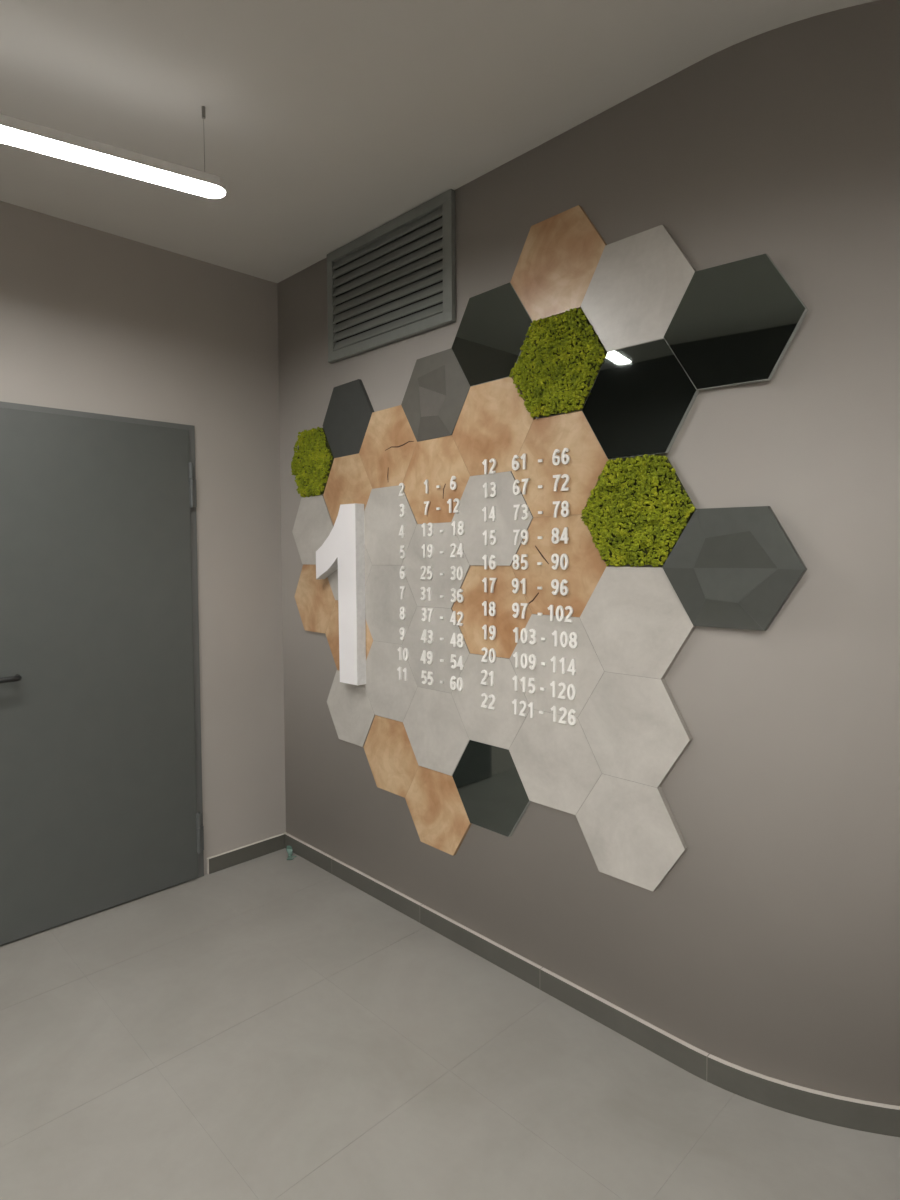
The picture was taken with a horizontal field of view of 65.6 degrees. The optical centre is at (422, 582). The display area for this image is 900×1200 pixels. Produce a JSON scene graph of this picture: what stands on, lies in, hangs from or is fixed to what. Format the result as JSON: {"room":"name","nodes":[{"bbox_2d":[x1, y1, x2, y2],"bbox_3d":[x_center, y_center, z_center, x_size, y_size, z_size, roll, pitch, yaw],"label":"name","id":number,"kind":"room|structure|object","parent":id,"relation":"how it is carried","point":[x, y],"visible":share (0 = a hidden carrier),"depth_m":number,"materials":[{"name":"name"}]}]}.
{"room":"apartment building lobby","nodes":[
{"label":"apartment building lobby","id":0,"kind":"room"},
{"bbox_2d":[0,201,285,873],"bbox_3d":[-1.767,-0.017,2.557,2.800,2.794,0.150,-3,4,-43],"label":"wall","id":1,"kind":"structure","parent":0,"point":[92,320],"depth_m":3.19,"materials":[{"name":"grey paint"}]},
{"bbox_2d":[0,401,203,944],"bbox_3d":[-1.409,0.344,2.746,1.153,2.052,0.088,-3,4,-43],"label":"door","id":2,"kind":"structure","parent":1,"relation":"in","point":[101,802],"depth_m":2.84,"materials":[{"name":"grey paint"}]},
{"bbox_2d":[207,833,284,873],"bbox_3d":[-0.847,1.302,3.367,0.410,0.071,0.017,-3,4,-43],"label":"baseboard","id":3,"kind":"structure","parent":1,"relation":"attached to","point":[242,854],"depth_m":3.35,"materials":[{"name":"ceramic"}]},
{"bbox_2d":[0,0,877,282],"bbox_3d":[-1.184,-1.354,-0.011,7.308,0.100,4.600,-3,4,-43],"label":"ceiling","id":4,"kind":"structure","parent":0,"point":[327,122],"depth_m":1.99,"materials":[{"name":"white paint"}]},
{"bbox_2d":[0,106,225,198],"bbox_3d":[-1.024,-1.268,1.814,1.023,0.238,0.090,-2,3,-33],"label":"pendant lamp","id":5,"kind":"object","parent":4,"relation":"hanging from","point":[15,132],"visible":1,"depth_m":1.91,"materials":[{"name":"white"}]},
{"bbox_2d":[0,848,899,1199],"bbox_3d":[-1.165,1.537,0.118,7.308,0.100,4.600,-3,4,-43],"label":"floor","id":6,"kind":"structure","parent":0,"point":[269,1026],"depth_m":1.97,"materials":[{"name":"grey ceramic"}]},
{"bbox_2d":[286,846,295,859],"bbox_3d":[-0.644,1.321,3.417,0.048,0.027,0.115,-1,3,-12],"label":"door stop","id":7,"kind":"object","parent":6,"relation":"on","point":[289,848],"visible":1,"depth_m":3.42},
{"bbox_2d":[277,0,899,1105],"bbox_3d":[1.021,-0.014,2.082,4.707,2.794,0.572,1,3,36],"label":"wall","id":8,"kind":"structure","parent":0,"point":[770,947],"depth_m":1.84,"materials":[{"name":"grey paint"}]},
{"bbox_2d":[291,427,333,497],"bbox_3d":[-0.518,-0.553,3.210,0.050,0.316,0.329,-3,4,-43],"label":"panel","id":9,"kind":"object","parent":8,"relation":"attached to","point":[312,462],"visible":1,"depth_m":3.19,"materials":[{"name":"plant"}]},
{"bbox_2d":[292,495,333,564],"bbox_3d":[-0.505,-0.243,3.235,0.019,0.314,0.336,-3,4,-43],"label":"panel","id":10,"kind":"object","parent":8,"relation":"attached to","point":[313,524],"visible":0.75,"depth_m":3.23,"materials":[{"name":"concrete"}]},
{"bbox_2d":[294,564,335,632],"bbox_3d":[-0.499,0.071,3.249,0.015,0.314,0.334,-3,4,-43],"label":"wood panel","id":11,"kind":"object","parent":8,"relation":"attached to","point":[315,600],"visible":0.89,"depth_m":3.25,"materials":[{"name":"laminate"}]},
{"bbox_2d":[316,503,365,684],"bbox_3d":[-0.363,0.046,3.052,0.048,0.769,0.292,-3,4,-43],"label":"large numeral","id":12,"kind":"object","parent":8,"relation":"attached to","point":[343,550],"visible":1,"depth_m":2.97,"materials":[{"name":"white plastic"}]},
{"bbox_2d":[323,453,372,524],"bbox_3d":[-0.326,-0.395,3.042,0.015,0.317,0.352,-3,4,-43],"label":"wood panel","id":13,"kind":"object","parent":8,"relation":"attached to","point":[348,482],"visible":0.73,"depth_m":3.04,"materials":[{"name":"laminate"}]},
{"bbox_2d":[323,379,373,457],"bbox_3d":[-0.326,-0.708,3.025,0.016,0.314,0.352,-3,4,-43],"label":"panel","id":14,"kind":"object","parent":8,"relation":"attached to","point":[350,409],"visible":1,"depth_m":3.01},
{"bbox_2d":[325,600,372,669],"bbox_3d":[-0.321,0.237,3.069,0.015,0.315,0.348,-3,4,-43],"label":"wood panel","id":15,"kind":"object","parent":8,"relation":"attached to","point":[332,632],"visible":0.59,"depth_m":3.13,"materials":[{"name":"laminate"}]},
{"bbox_2d":[328,546,371,599],"bbox_3d":[-0.326,-0.080,3.055,0.019,0.317,0.351,-3,4,-43],"label":"panel","id":16,"kind":"object","parent":8,"relation":"attached to","point":[333,578],"visible":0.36,"depth_m":3.10,"materials":[{"name":"concrete"}]},
{"bbox_2d":[327,670,374,746],"bbox_3d":[-0.316,0.550,3.077,0.019,0.312,0.343,-3,4,-43],"label":"panel","id":17,"kind":"object","parent":8,"relation":"attached to","point":[349,705],"visible":0.82,"depth_m":3.07,"materials":[{"name":"concrete"}]},
{"bbox_2d":[359,405,416,488],"bbox_3d":[-0.141,-0.549,2.839,0.016,0.318,0.363,-3,4,-43],"label":"wood panel","id":18,"kind":"object","parent":8,"relation":"attached to","point":[389,443],"visible":0.98,"depth_m":2.83,"materials":[{"name":"laminate"}]},
{"bbox_2d":[364,485,416,564],"bbox_3d":[-0.142,-0.232,2.853,0.019,0.319,0.364,-3,4,-43],"label":"panel","id":19,"kind":"object","parent":8,"relation":"attached to","point":[383,522],"visible":0.86,"depth_m":2.84,"materials":[{"name":"concrete"}]},
{"bbox_2d":[364,641,417,721],"bbox_3d":[-0.137,0.402,2.882,0.019,0.315,0.358,-3,4,-43],"label":"panel","id":20,"kind":"object","parent":8,"relation":"attached to","point":[390,697],"visible":0.84,"depth_m":2.87,"materials":[{"name":"concrete"}]},
{"bbox_2d":[365,565,416,643],"bbox_3d":[-0.140,0.085,2.868,0.019,0.318,0.362,-3,4,-43],"label":"panel","id":21,"kind":"object","parent":8,"relation":"attached to","point":[383,601],"visible":0.89,"depth_m":2.86,"materials":[{"name":"concrete"}]},
{"bbox_2d":[327,189,455,362],"bbox_3d":[-0.151,-1.199,2.810,0.023,0.468,0.763,-3,4,-43],"label":"air vent","id":22,"kind":"object","parent":8,"relation":"in","point":[396,281],"visible":1,"depth_m":2.76,"materials":[{"name":"metal"}]},
{"bbox_2d":[364,715,418,797],"bbox_3d":[-0.131,0.714,2.894,0.015,0.310,0.353,-3,4,-43],"label":"wood panel","id":23,"kind":"object","parent":8,"relation":"attached to","point":[393,763],"visible":0.95,"depth_m":2.88,"materials":[{"name":"laminate"}]},
{"bbox_2d":[401,348,469,441],"bbox_3d":[0.047,-0.703,2.631,0.018,0.317,0.369,-3,4,-43],"label":"panel","id":24,"kind":"object","parent":8,"relation":"attached to","point":[437,390],"visible":1,"depth_m":2.62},
{"bbox_2d":[403,687,468,775],"bbox_3d":[0.051,0.567,2.692,0.019,0.314,0.364,-3,4,-43],"label":"panel","id":25,"kind":"object","parent":8,"relation":"attached to","point":[438,737],"visible":0.98,"depth_m":2.68,"materials":[{"name":"concrete"}]},
{"bbox_2d":[402,606,469,692],"bbox_3d":[0.049,0.251,2.677,0.019,0.318,0.368,-3,4,-43],"label":"panel","id":26,"kind":"object","parent":8,"relation":"attached to","point":[441,628],"visible":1,"depth_m":2.66,"materials":[{"name":"concrete"}]},
{"bbox_2d":[397,647,408,660],"bbox_3d":[-0.080,0.284,2.797,0.006,0.052,0.062,-3,4,-43],"label":"raised number","id":27,"kind":"object","parent":26,"relation":"attached to","point":[399,649],"visible":1,"depth_m":2.79,"materials":[{"name":"white plastic"}]},
{"bbox_2d":[420,650,432,663],"bbox_3d":[0.014,0.287,2.698,0.006,0.052,0.066,-3,4,-43],"label":"raised number","id":28,"kind":"object","parent":26,"relation":"attached to","point":[423,657],"visible":1,"depth_m":2.69,"materials":[{"name":"white plastic"}]},
{"bbox_2d":[421,629,432,643],"bbox_3d":[0.015,0.206,2.692,0.006,0.052,0.066,-3,4,-43],"label":"raised number","id":29,"kind":"object","parent":26,"relation":"attached to","point":[423,637],"visible":1,"depth_m":2.69,"materials":[{"name":"white plastic"}]},
{"bbox_2d":[421,670,433,684],"bbox_3d":[0.017,0.367,2.699,0.006,0.051,0.063,-3,4,-43],"label":"raised number","id":30,"kind":"object","parent":26,"relation":"attached to","point":[423,671],"visible":1,"depth_m":2.70,"materials":[{"name":"white plastic"}]},
{"bbox_2d":[421,608,433,621],"bbox_3d":[0.018,0.123,2.685,0.006,0.052,0.065,-3,4,-43],"label":"raised number","id":31,"kind":"object","parent":26,"relation":"attached to","point":[422,609],"visible":1,"depth_m":2.69,"materials":[{"name":"white plastic"}]},
{"bbox_2d":[450,676,462,690],"bbox_3d":[0.125,0.372,2.586,0.006,0.052,0.063,-3,4,-43],"label":"raised number","id":32,"kind":"object","parent":26,"relation":"attached to","point":[459,680],"visible":1,"depth_m":2.58,"materials":[{"name":"white plastic"}]},
{"bbox_2d":[450,633,463,646],"bbox_3d":[0.125,0.211,2.577,0.006,0.052,0.066,-3,4,-43],"label":"raised number","id":33,"kind":"object","parent":26,"relation":"attached to","point":[453,639],"visible":1,"depth_m":2.57,"materials":[{"name":"white plastic"}]},
{"bbox_2d":[450,611,463,625],"bbox_3d":[0.124,0.130,2.574,0.006,0.052,0.066,-3,4,-43],"label":"raised number","id":34,"kind":"object","parent":26,"relation":"attached to","point":[453,617],"visible":1,"depth_m":2.57,"materials":[{"name":"white plastic"}]},
{"bbox_2d":[450,654,463,669],"bbox_3d":[0.126,0.293,2.581,0.006,0.052,0.062,-3,4,-43],"label":"raised number","id":35,"kind":"object","parent":26,"relation":"attached to","point":[460,661],"visible":1,"depth_m":2.57,"materials":[{"name":"white plastic"}]},
{"bbox_2d":[401,522,471,607],"bbox_3d":[0.048,-0.068,2.662,0.019,0.321,0.370,-3,4,-43],"label":"panel","id":36,"kind":"object","parent":8,"relation":"attached to","point":[413,561],"visible":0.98,"depth_m":2.65,"materials":[{"name":"concrete"}]},
{"bbox_2d":[420,587,430,600],"bbox_3d":[0.010,0.041,2.689,0.006,0.052,0.054,-3,4,-43],"label":"raised number","id":37,"kind":"object","parent":36,"relation":"attached to","point":[421,588],"visible":1,"depth_m":2.69,"materials":[{"name":"white plastic"}]},
{"bbox_2d":[420,566,432,579],"bbox_3d":[0.014,-0.040,2.681,0.006,0.051,0.066,-3,4,-43],"label":"raised number","id":38,"kind":"object","parent":36,"relation":"attached to","point":[422,567],"visible":1,"depth_m":2.67,"materials":[{"name":"white plastic"}]},
{"bbox_2d":[421,523,432,535],"bbox_3d":[0.017,-0.204,2.670,0.006,0.052,0.061,-3,4,-43],"label":"raised number","id":39,"kind":"object","parent":36,"relation":"attached to","point":[423,525],"visible":1,"depth_m":2.66,"materials":[{"name":"white plastic"}]},
{"bbox_2d":[422,544,433,557],"bbox_3d":[0.017,-0.122,2.673,0.006,0.052,0.062,-3,4,-43],"label":"raised number","id":40,"kind":"object","parent":36,"relation":"attached to","point":[431,551],"visible":1,"depth_m":2.66,"materials":[{"name":"white plastic"}]},
{"bbox_2d":[450,566,463,579],"bbox_3d":[0.125,-0.036,2.565,0.006,0.052,0.062,-3,4,-43],"label":"raised number","id":41,"kind":"object","parent":36,"relation":"attached to","point":[459,568],"visible":1,"depth_m":2.56,"materials":[{"name":"white plastic"}]},
{"bbox_2d":[450,588,463,602],"bbox_3d":[0.125,0.046,2.568,0.006,0.052,0.062,-3,4,-43],"label":"raised number","id":42,"kind":"object","parent":36,"relation":"attached to","point":[459,595],"visible":1,"depth_m":2.56,"materials":[{"name":"white plastic"}]},
{"bbox_2d":[403,435,469,523],"bbox_3d":[0.049,-0.387,2.647,0.016,0.320,0.371,-3,4,-43],"label":"wood panel","id":43,"kind":"object","parent":8,"relation":"attached to","point":[436,460],"visible":0.94,"depth_m":2.64,"materials":[{"name":"laminate"}]},
{"bbox_2d":[450,476,456,489],"bbox_3d":[0.112,-0.367,2.561,0.006,0.051,0.029,-3,4,-43],"label":"raised number","id":44,"kind":"object","parent":43,"relation":"attached to","point":[452,482],"visible":1,"depth_m":2.56,"materials":[{"name":"white plastic"}]},
{"bbox_2d":[447,498,459,512],"bbox_3d":[0.112,-0.284,2.565,0.006,0.052,0.061,-3,4,-43],"label":"raised number","id":45,"kind":"object","parent":43,"relation":"attached to","point":[449,501],"visible":1,"depth_m":2.56,"materials":[{"name":"white plastic"}]},
{"bbox_2d":[405,766,471,854],"bbox_3d":[0.056,0.876,2.705,0.015,0.306,0.358,-3,4,-43],"label":"wood panel","id":46,"kind":"object","parent":8,"relation":"attached to","point":[434,802],"visible":0.98,"depth_m":2.69,"materials":[{"name":"laminate"}]},
{"bbox_2d":[451,653,529,749],"bbox_3d":[0.240,0.417,2.484,0.019,0.317,0.371,-3,4,-43],"label":"panel","id":47,"kind":"object","parent":8,"relation":"attached to","point":[498,727],"visible":0.93,"depth_m":2.47,"materials":[{"name":"concrete"}]},
{"bbox_2d":[480,670,493,685],"bbox_3d":[0.227,0.336,2.476,0.006,0.052,0.058,-3,4,-43],"label":"raised number","id":48,"kind":"object","parent":47,"relation":"attached to","point":[491,673],"visible":1,"depth_m":2.48,"materials":[{"name":"white plastic"}]},
{"bbox_2d":[481,647,495,662],"bbox_3d":[0.231,0.255,2.467,0.006,0.052,0.066,-3,4,-43],"label":"raised number","id":49,"kind":"object","parent":47,"relation":"attached to","point":[484,648],"visible":1,"depth_m":2.46,"materials":[{"name":"white plastic"}]},
{"bbox_2d":[481,693,495,709],"bbox_3d":[0.231,0.419,2.476,0.006,0.051,0.065,-3,4,-43],"label":"raised number","id":50,"kind":"object","parent":47,"relation":"attached to","point":[483,705],"visible":1,"depth_m":2.47,"materials":[{"name":"white plastic"}]},
{"bbox_2d":[512,699,532,717],"bbox_3d":[0.337,0.424,2.364,0.006,0.052,0.088,-3,4,-43],"label":"raised number","id":51,"kind":"object","parent":47,"relation":"attached to","point":[514,701],"visible":1,"depth_m":2.36,"materials":[{"name":"white plastic"}]},
{"bbox_2d":[452,740,531,836],"bbox_3d":[0.242,0.730,2.501,0.016,0.311,0.366,-3,4,-43],"label":"mirror panel","id":52,"kind":"object","parent":8,"relation":"attached to","point":[491,790],"visible":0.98,"depth_m":2.49,"materials":[{"name":"black glass"}]},
{"bbox_2d":[452,565,531,658],"bbox_3d":[0.242,0.098,2.469,0.015,0.321,0.374,-3,4,-43],"label":"wood panel","id":53,"kind":"object","parent":8,"relation":"attached to","point":[504,644],"visible":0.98,"depth_m":2.46,"materials":[{"name":"laminate"}]},
{"bbox_2d":[482,601,495,615],"bbox_3d":[0.232,0.090,2.458,0.006,0.052,0.062,-3,4,-43],"label":"raised number","id":54,"kind":"object","parent":53,"relation":"attached to","point":[484,603],"visible":1,"depth_m":2.45,"materials":[{"name":"white plastic"}]},
{"bbox_2d":[482,625,495,639],"bbox_3d":[0.233,0.174,2.461,0.006,0.052,0.062,-3,4,-43],"label":"raised number","id":55,"kind":"object","parent":53,"relation":"attached to","point":[484,627],"visible":1,"depth_m":2.45,"materials":[{"name":"white plastic"}]},
{"bbox_2d":[482,578,496,592],"bbox_3d":[0.234,0.007,2.452,0.006,0.052,0.065,-3,4,-43],"label":"raised number","id":56,"kind":"object","parent":53,"relation":"attached to","point":[484,580],"visible":1,"depth_m":2.44,"materials":[{"name":"white plastic"}]},
{"bbox_2d":[512,603,528,618],"bbox_3d":[0.329,0.093,2.356,0.006,0.052,0.066,-3,4,-43],"label":"raised number","id":57,"kind":"object","parent":53,"relation":"attached to","point":[517,610],"visible":1,"depth_m":2.36,"materials":[{"name":"white plastic"}]},
{"bbox_2d":[451,471,532,565],"bbox_3d":[0.240,-0.222,2.451,0.019,0.322,0.374,-3,4,-43],"label":"panel","id":58,"kind":"object","parent":8,"relation":"attached to","point":[473,500],"visible":0.93,"depth_m":2.44,"materials":[{"name":"concrete"}]},
{"bbox_2d":[450,543,463,556],"bbox_3d":[0.124,-0.120,2.561,0.006,0.052,0.065,-3,4,-43],"label":"raised number","id":59,"kind":"object","parent":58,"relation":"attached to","point":[460,549],"visible":1,"depth_m":2.55,"materials":[{"name":"white plastic"}]},
{"bbox_2d":[451,521,464,534],"bbox_3d":[0.128,-0.201,2.553,0.006,0.052,0.062,-3,4,-43],"label":"raised number","id":60,"kind":"object","parent":58,"relation":"attached to","point":[460,523],"visible":1,"depth_m":2.54,"materials":[{"name":"white plastic"}]},
{"bbox_2d":[482,555,495,568],"bbox_3d":[0.233,-0.073,2.449,0.006,0.052,0.061,-3,4,-43],"label":"raised number","id":61,"kind":"object","parent":58,"relation":"attached to","point":[484,557],"visible":1,"depth_m":2.44,"materials":[{"name":"white plastic"}]},
{"bbox_2d":[482,506,495,521],"bbox_3d":[0.231,-0.241,2.442,0.006,0.052,0.061,-3,4,-43],"label":"raised number","id":62,"kind":"object","parent":58,"relation":"attached to","point":[492,513],"visible":1,"depth_m":2.43,"materials":[{"name":"white plastic"}]},
{"bbox_2d":[482,530,496,544],"bbox_3d":[0.233,-0.158,2.443,0.006,0.052,0.062,-3,4,-43],"label":"raised number","id":63,"kind":"object","parent":58,"relation":"attached to","point":[485,532],"visible":1,"depth_m":2.44,"materials":[{"name":"white plastic"}]},
{"bbox_2d":[483,482,496,497],"bbox_3d":[0.233,-0.325,2.435,0.006,0.052,0.061,-3,4,-43],"label":"raised number","id":64,"kind":"object","parent":58,"relation":"attached to","point":[485,485],"visible":1,"depth_m":2.43,"materials":[{"name":"white plastic"}]},
{"bbox_2d":[512,554,527,569],"bbox_3d":[0.328,-0.071,2.349,0.006,0.052,0.063,-3,4,-43],"label":"raised number","id":65,"kind":"object","parent":58,"relation":"attached to","point":[516,561],"visible":1,"depth_m":2.35,"materials":[{"name":"white plastic"}]},
{"bbox_2d":[513,529,528,544],"bbox_3d":[0.329,-0.153,2.343,0.006,0.052,0.060,-3,4,-43],"label":"raised number","id":66,"kind":"object","parent":58,"relation":"attached to","point":[526,536],"visible":1,"depth_m":2.33,"materials":[{"name":"white plastic"}]},
{"bbox_2d":[513,504,528,519],"bbox_3d":[0.329,-0.237,2.339,0.006,0.052,0.060,-3,4,-43],"label":"raised number","id":67,"kind":"object","parent":58,"relation":"attached to","point":[525,511],"visible":1,"depth_m":2.33,"materials":[{"name":"white plastic"}]},
{"bbox_2d":[513,478,529,494],"bbox_3d":[0.329,-0.321,2.335,0.006,0.052,0.067,-3,4,-43],"label":"raised number","id":68,"kind":"object","parent":58,"relation":"attached to","point":[525,481],"visible":1,"depth_m":2.34,"materials":[{"name":"white plastic"}]},
{"bbox_2d":[452,282,532,386],"bbox_3d":[0.237,-0.856,2.423,0.016,0.315,0.370,-3,4,-43],"label":"mirror panel","id":69,"kind":"object","parent":8,"relation":"attached to","point":[493,328],"visible":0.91,"depth_m":2.41,"materials":[{"name":"black glass"}]},
{"bbox_2d":[452,377,534,475],"bbox_3d":[0.241,-0.541,2.437,0.015,0.320,0.373,-3,4,-43],"label":"wood panel","id":70,"kind":"object","parent":8,"relation":"attached to","point":[494,422],"visible":0.96,"depth_m":2.42,"materials":[{"name":"laminate"}]},
{"bbox_2d":[482,458,495,473],"bbox_3d":[0.231,-0.406,2.433,0.006,0.052,0.061,-3,4,-43],"label":"raised number","id":71,"kind":"object","parent":70,"relation":"attached to","point":[484,462],"visible":1,"depth_m":2.42,"materials":[{"name":"white plastic"}]},
{"bbox_2d":[509,709,601,814],"bbox_3d":[0.431,0.582,2.292,0.019,0.315,0.369,-3,4,-43],"label":"panel","id":72,"kind":"object","parent":8,"relation":"attached to","point":[557,767],"visible":0.96,"depth_m":2.28,"materials":[{"name":"concrete"}]},
{"bbox_2d":[510,614,604,717],"bbox_3d":[0.433,0.265,2.273,0.019,0.320,0.372,-3,4,-43],"label":"panel","id":73,"kind":"object","parent":8,"relation":"attached to","point":[589,670],"visible":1,"depth_m":2.26,"materials":[{"name":"laminate"}]},
{"bbox_2d":[512,675,535,692],"bbox_3d":[0.341,0.342,2.356,0.006,0.052,0.096,-3,4,-43],"label":"raised number","id":74,"kind":"object","parent":73,"relation":"attached to","point":[515,677],"visible":1,"depth_m":2.35,"materials":[{"name":"white plastic"}]},
{"bbox_2d":[513,627,535,643],"bbox_3d":[0.342,0.177,2.347,0.006,0.052,0.096,-3,4,-43],"label":"raised number","id":75,"kind":"object","parent":73,"relation":"attached to","point":[515,630],"visible":1,"depth_m":2.34,"materials":[{"name":"white plastic"}]},
{"bbox_2d":[513,652,536,669],"bbox_3d":[0.342,0.262,2.351,0.006,0.052,0.096,-3,4,-43],"label":"raised number","id":76,"kind":"object","parent":73,"relation":"attached to","point":[515,655],"visible":1,"depth_m":2.34,"materials":[{"name":"white plastic"}]},
{"bbox_2d":[550,681,575,699],"bbox_3d":[0.449,0.346,2.243,0.006,0.052,0.096,-3,4,-43],"label":"raised number","id":77,"kind":"object","parent":73,"relation":"attached to","point":[553,684],"visible":1,"depth_m":2.24,"materials":[{"name":"white plastic"}]},
{"bbox_2d":[550,656,575,674],"bbox_3d":[0.449,0.265,2.238,0.006,0.052,0.095,-3,4,-43],"label":"raised number","id":78,"kind":"object","parent":73,"relation":"attached to","point":[571,668],"visible":1,"depth_m":2.23,"materials":[{"name":"white plastic"}]},
{"bbox_2d":[551,706,575,724],"bbox_3d":[0.451,0.426,2.244,0.006,0.052,0.096,-3,4,-43],"label":"raised number","id":79,"kind":"object","parent":73,"relation":"attached to","point":[570,716],"visible":1,"depth_m":2.24,"materials":[{"name":"white plastic"}]},
{"bbox_2d":[552,630,577,647],"bbox_3d":[0.453,0.180,2.230,0.006,0.052,0.096,-3,4,-43],"label":"raised number","id":80,"kind":"object","parent":73,"relation":"attached to","point":[555,633],"visible":1,"depth_m":2.22,"materials":[{"name":"white plastic"}]},
{"bbox_2d":[509,308,606,417],"bbox_3d":[0.420,-0.694,2.218,0.046,0.321,0.361,-3,4,-43],"label":"panel","id":81,"kind":"object","parent":8,"relation":"attached to","point":[556,370],"visible":1,"depth_m":2.20,"materials":[{"name":"plant"}]},
{"bbox_2d":[511,205,606,321],"bbox_3d":[0.425,-1.008,2.218,0.015,0.312,0.366,-3,4,-43],"label":"wood panel","id":82,"kind":"object","parent":8,"relation":"attached to","point":[559,258],"visible":0.96,"depth_m":2.21,"materials":[{"name":"laminate"}]},
{"bbox_2d":[511,515,608,616],"bbox_3d":[0.435,-0.055,2.257,0.016,0.322,0.374,-3,4,-43],"label":"wood panel","id":83,"kind":"object","parent":8,"relation":"attached to","point":[585,569],"visible":0.93,"depth_m":2.24,"materials":[{"name":"laminate"}]},
{"bbox_2d":[512,578,525,593],"bbox_3d":[0.324,0.010,2.357,0.006,0.052,0.055,-3,4,-43],"label":"raised number","id":84,"kind":"object","parent":83,"relation":"attached to","point":[523,580],"visible":1,"depth_m":2.36,"materials":[{"name":"white plastic"}]},
{"bbox_2d":[551,527,568,543],"bbox_3d":[0.438,-0.151,2.229,0.006,0.052,0.062,-3,4,-43],"label":"raised number","id":85,"kind":"object","parent":83,"relation":"attached to","point":[564,536],"visible":1,"depth_m":2.23,"materials":[{"name":"white plastic"}]},
{"bbox_2d":[551,554,568,569],"bbox_3d":[0.438,-0.068,2.233,0.006,0.052,0.063,-3,4,-43],"label":"raised number","id":86,"kind":"object","parent":83,"relation":"attached to","point":[558,560],"visible":1,"depth_m":2.23,"materials":[{"name":"white plastic"}]},
{"bbox_2d":[551,579,568,595],"bbox_3d":[0.438,0.014,2.236,0.006,0.052,0.063,-3,4,-43],"label":"raised number","id":87,"kind":"object","parent":83,"relation":"attached to","point":[561,586],"visible":1,"depth_m":2.23,"materials":[{"name":"white plastic"}]},
{"bbox_2d":[548,605,572,621],"bbox_3d":[0.440,0.098,2.239,0.006,0.052,0.096,-3,4,-43],"label":"raised number","id":88,"kind":"object","parent":83,"relation":"attached to","point":[550,607],"visible":1,"depth_m":2.23,"materials":[{"name":"white plastic"}]},
{"bbox_2d":[512,411,607,516],"bbox_3d":[0.434,-0.376,2.241,0.015,0.321,0.373,-3,4,-43],"label":"wood panel","id":89,"kind":"object","parent":8,"relation":"attached to","point":[572,431],"visible":0.93,"depth_m":2.23,"materials":[{"name":"laminate"}]},
{"bbox_2d":[512,454,525,469],"bbox_3d":[0.321,-0.405,2.338,0.006,0.052,0.056,-3,4,-43],"label":"raised number","id":90,"kind":"object","parent":89,"relation":"attached to","point":[523,456],"visible":1,"depth_m":2.34,"materials":[{"name":"white plastic"}]},
{"bbox_2d":[552,448,569,464],"bbox_3d":[0.438,-0.401,2.215,0.006,0.051,0.063,-3,4,-43],"label":"raised number","id":91,"kind":"object","parent":89,"relation":"attached to","point":[563,456],"visible":1,"depth_m":2.21,"materials":[{"name":"white plastic"}]},
{"bbox_2d":[553,501,569,517],"bbox_3d":[0.440,-0.235,2.222,0.006,0.052,0.060,-3,4,-43],"label":"raised number","id":92,"kind":"object","parent":89,"relation":"attached to","point":[564,508],"visible":1,"depth_m":2.21,"materials":[{"name":"white plastic"}]},
{"bbox_2d":[553,474,569,490],"bbox_3d":[0.439,-0.319,2.218,0.006,0.052,0.060,-3,4,-43],"label":"raised number","id":93,"kind":"object","parent":89,"relation":"attached to","point":[563,476],"visible":1,"depth_m":2.21,"materials":[{"name":"white plastic"}]},
{"bbox_2d":[283,832,899,1136],"bbox_3d":[0.798,1.345,2.181,4.001,0.071,0.390,2,3,37],"label":"baseboard","id":94,"kind":"structure","parent":8,"relation":"attached to","point":[862,1115],"depth_m":2.09,"materials":[{"name":"ceramic"}]},
{"bbox_2d":[576,774,687,890],"bbox_3d":[0.619,0.745,2.102,0.019,0.311,0.364,-3,4,-43],"label":"panel","id":95,"kind":"object","parent":8,"relation":"attached to","point":[630,829],"visible":0.98,"depth_m":2.08,"materials":[{"name":"concrete"}]},
{"bbox_2d":[578,672,692,787],"bbox_3d":[0.623,0.431,2.082,0.019,0.317,0.367,-3,4,-43],"label":"panel","id":96,"kind":"object","parent":8,"relation":"attached to","point":[634,728],"visible":1,"depth_m":2.06,"materials":[{"name":"concrete"}]},
{"bbox_2d":[580,225,695,351],"bbox_3d":[0.616,-0.846,2.022,0.019,0.315,0.363,-3,4,-43],"label":"panel","id":97,"kind":"object","parent":8,"relation":"attached to","point":[639,282],"visible":0.95,"depth_m":2.01,"materials":[{"name":"concrete"}]},
{"bbox_2d":[580,566,695,678],"bbox_3d":[0.625,0.113,2.063,0.019,0.321,0.369,-3,4,-43],"label":"panel","id":98,"kind":"object","parent":8,"relation":"attached to","point":[634,620],"visible":0.96,"depth_m":2.05,"materials":[{"name":"concrete"}]},
{"bbox_2d":[581,454,695,566],"bbox_3d":[0.617,-0.209,2.033,0.050,0.325,0.365,-3,4,-43],"label":"panel","id":99,"kind":"object","parent":8,"relation":"attached to","point":[639,508],"visible":1,"depth_m":2.02,"materials":[{"name":"plant"}]},
{"bbox_2d":[582,339,698,459],"bbox_3d":[0.624,-0.529,2.033,0.016,0.319,0.367,-3,4,-43],"label":"mirror panel","id":100,"kind":"object","parent":8,"relation":"attached to","point":[640,398],"visible":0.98,"depth_m":2.02,"materials":[{"name":"black glass"}]},
{"bbox_2d":[662,506,806,630],"bbox_3d":[0.819,-0.040,1.860,0.364,0.322,0.018,2,3,41],"label":"panel","id":101,"kind":"object","parent":8,"relation":"attached to","point":[731,567],"visible":1,"depth_m":1.85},
{"bbox_2d":[663,253,807,390],"bbox_3d":[0.811,-0.680,1.835,0.359,0.318,0.016,2,3,41],"label":"mirror panel","id":102,"kind":"object","parent":8,"relation":"attached to","point":[734,323],"visible":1,"depth_m":1.82,"materials":[{"name":"black glass"}]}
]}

